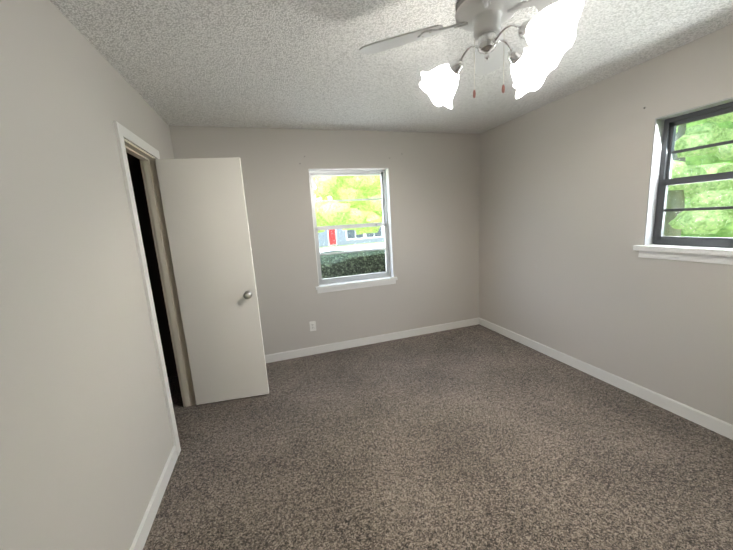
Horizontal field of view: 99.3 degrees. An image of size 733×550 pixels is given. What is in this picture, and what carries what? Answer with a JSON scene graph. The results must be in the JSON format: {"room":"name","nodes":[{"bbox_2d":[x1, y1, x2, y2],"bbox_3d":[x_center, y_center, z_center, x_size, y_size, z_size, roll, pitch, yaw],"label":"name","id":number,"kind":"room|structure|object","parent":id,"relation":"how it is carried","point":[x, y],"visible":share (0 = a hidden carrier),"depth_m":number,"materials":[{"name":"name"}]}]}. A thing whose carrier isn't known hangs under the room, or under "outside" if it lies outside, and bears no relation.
{"room":"empty bedroom","nodes":[
{"label":"empty bedroom","id":0,"kind":"room"},
{"bbox_2d":[0,0,173,549],"bbox_3d":[-1.061,0.181,0.826,0.100,2.440,4.715,-7,10,-17],"label":"wall","id":1,"kind":"structure","parent":0,"point":[86,443],"depth_m":1.20,"materials":[{"name":"grey paint"}]},
{"bbox_2d":[130,445,177,549],"bbox_3d":[-0.769,1.410,0.531,0.014,0.091,3.265,-7,10,-17],"label":"baseboard","id":2,"kind":"structure","parent":1,"relation":"attached to","point":[139,541],"depth_m":1.66,"materials":[{"name":"white"}]},
{"bbox_2d":[113,121,195,455],"bbox_3d":[-1.488,0.134,2.234,0.116,2.101,0.732,-7,10,-17],"label":"door frame","id":3,"kind":"structure","parent":1,"relation":"in","point":[155,206],"depth_m":2.36,"materials":[{"name":"beige paint"}]},
{"bbox_2d":[155,157,268,404],"bbox_3d":[-1.225,0.096,2.562,0.600,2.008,0.035,-5,10,-10],"label":"door","id":4,"kind":"structure","parent":1,"relation":"in","point":[205,212],"depth_m":2.53,"materials":[{"name":"white paint"}]},
{"bbox_2d":[243,290,256,298],"bbox_3d":[-0.973,0.157,2.620,0.099,0.066,0.175,-5,10,-10],"label":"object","id":5,"kind":"structure","parent":4,"relation":"attached to","point":[247,295],"depth_m":2.54,"materials":[{"name":"silver metal"}]},
{"bbox_2d":[126,152,177,376],"bbox_3d":[-2.376,-0.115,2.984,1.080,2.440,0.065,-7,10,-17],"label":"wall","id":6,"kind":"structure","parent":0,"point":[149,249],"depth_m":3.03,"materials":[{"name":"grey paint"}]},
{"bbox_2d":[168,376,181,412],"bbox_3d":[-1.987,1.303,2.126,1.050,0.100,2.200,-7,10,-17],"label":"floor","id":7,"kind":"structure","parent":0,"point":[175,390],"depth_m":2.94,"materials":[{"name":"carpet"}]},
{"bbox_2d":[169,126,479,354],"bbox_3d":[-0.157,-0.362,3.618,3.660,2.440,0.150,-7,10,-17],"label":"wall","id":8,"kind":"structure","parent":0,"point":[434,189],"depth_m":3.56,"materials":[{"name":"grey paint"}]},
{"bbox_2d":[309,321,315,330],"bbox_3d":[-0.607,0.580,3.534,0.070,0.115,0.009,-7,10,-17],"label":"electrical outlet","id":9,"kind":"object","parent":8,"relation":"attached to","point":[312,325],"visible":1,"depth_m":3.53,"materials":[{"name":"white plastic"}]},
{"bbox_2d":[308,168,393,284],"bbox_3d":[-0.162,-0.553,3.579,0.910,1.270,0.135,-7,10,-17],"label":"window","id":10,"kind":"structure","parent":8,"relation":"in","point":[384,223],"depth_m":3.61,"materials":[{"name":"glass"}]},
{"bbox_2d":[316,276,397,292],"bbox_3d":[-0.109,0.112,3.656,0.980,0.079,0.117,-7,10,-17],"label":"window sill","id":11,"kind":"structure","parent":8,"relation":"attached to","point":[341,286],"depth_m":3.61,"materials":[{"name":"white"}]},
{"bbox_2d":[265,318,477,362],"bbox_3d":[-0.075,0.806,3.738,3.330,0.091,0.014,-7,10,-17],"label":"baseboard","id":12,"kind":"structure","parent":8,"relation":"attached to","point":[269,358],"depth_m":3.75,"materials":[{"name":"white"}]},
{"bbox_2d":[50,0,732,133],"bbox_3d":[0.484,-1.267,1.181,3.660,0.100,4.865,-7,10,-17],"label":"ceiling","id":13,"kind":"structure","parent":0,"point":[294,64],"depth_m":1.86,"materials":[{"name":"white paint"}]},
{"bbox_2d":[359,0,585,108],"bbox_3d":[0.485,-0.990,1.264,0.876,0.475,0.887,-7,10,-17],"label":"ceiling fan","id":14,"kind":"object","parent":13,"relation":"hanging from","point":[547,33],"visible":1,"depth_m":1.27,"materials":[{"name":"white"}]},
{"bbox_2d":[143,324,732,549],"bbox_3d":[0.638,1.230,1.617,3.660,0.100,4.865,-7,10,-17],"label":"floor carpet","id":15,"kind":"object","parent":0,"point":[477,437],"visible":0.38,"depth_m":1.90,"materials":[{"name":"brown carpet"}]},
{"bbox_2d":[479,24,732,424],"bbox_3d":[2.252,-0.200,1.839,0.150,2.440,4.715,-7,10,-17],"label":"wall","id":16,"kind":"structure","parent":0,"point":[564,268],"depth_m":2.52,"materials":[{"name":"grey paint"}]},
{"bbox_2d":[478,317,732,439],"bbox_3d":[2.222,0.953,2.087,0.014,0.091,4.565,-7,10,-17],"label":"baseboard","id":17,"kind":"structure","parent":16,"relation":"attached to","point":[716,425],"depth_m":2.48,"materials":[{"name":"white"}]},
{"bbox_2d":[633,244,732,264],"bbox_3d":[2.195,-0.110,1.874,0.127,0.089,0.990,-7,10,-17],"label":"window sill","id":18,"kind":"structure","parent":16,"relation":"attached to","point":[717,255],"depth_m":2.04,"materials":[{"name":"white wood"}]},
{"bbox_2d":[643,97,732,247],"bbox_3d":[2.210,-0.585,1.805,0.135,0.875,0.910,-7,10,-17],"label":"window","id":19,"kind":"structure","parent":16,"relation":"in","point":[668,152],"depth_m":2.13,"materials":[{"name":"glass"}]},
{"label":"outside","id":20,"kind":"structure","parent":0,"visible":0},
{"bbox_2d":[319,242,384,248],"bbox_3d":[-4.505,-0.173,14.363,120.000,0.200,110.000,-7,10,-17],"label":"ground","id":21,"kind":"structure","parent":20,"point":[350,245],"depth_m":25.82,"materials":[{"name":"grey concrete"}]},
{"bbox_2d":[313,175,382,234],"bbox_3d":[-0.554,-3.929,10.176,11.705,8.169,7.941,-7,10,-17],"label":"tree","id":22,"kind":"object","parent":21,"relation":"on","point":[342,184],"depth_m":7.11,"materials":[{"name":"green plant"}]},
{"bbox_2d":[318,208,383,246],"bbox_3d":[0.043,-5.788,30.917,15.500,4.600,9.000,-7,10,-17],"label":"house","id":23,"kind":"structure","parent":21,"relation":"on","point":[326,235],"depth_m":26.47,"materials":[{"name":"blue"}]},
{"bbox_2d":[319,243,384,252],"bbox_3d":[-5.507,-0.757,17.417,120.000,0.020,11.500,-7,10,-17],"label":"street","id":24,"kind":"structure","parent":21,"relation":"on","point":[362,247],"depth_m":22.73,"materials":[{"name":"white"}]},
{"bbox_2d":[320,249,385,278],"bbox_3d":[0.525,0.323,4.811,5.000,1.500,1.120,-7,10,-17],"label":"hedge","id":25,"kind":"object","parent":21,"relation":"on","point":[346,256],"depth_m":4.05,"materials":[{"name":"green plant"}]},
{"bbox_2d":[663,112,732,236],"bbox_3d":[4.524,-2.302,4.051,4.253,6.447,7.166,-7,10,-17],"label":"tree","id":26,"kind":"object","parent":21,"relation":"on","point":[700,198],"depth_m":3.79,"materials":[{"name":"green plant"}]},
{"bbox_2d":[681,119,732,237],"bbox_3d":[10.248,-3.182,6.440,7.873,6.861,13.879,-7,10,-17],"label":"tree","id":27,"kind":"object","parent":21,"relation":"on","point":[713,160],"depth_m":7.39,"materials":[{"name":"green plant"}]}
]}

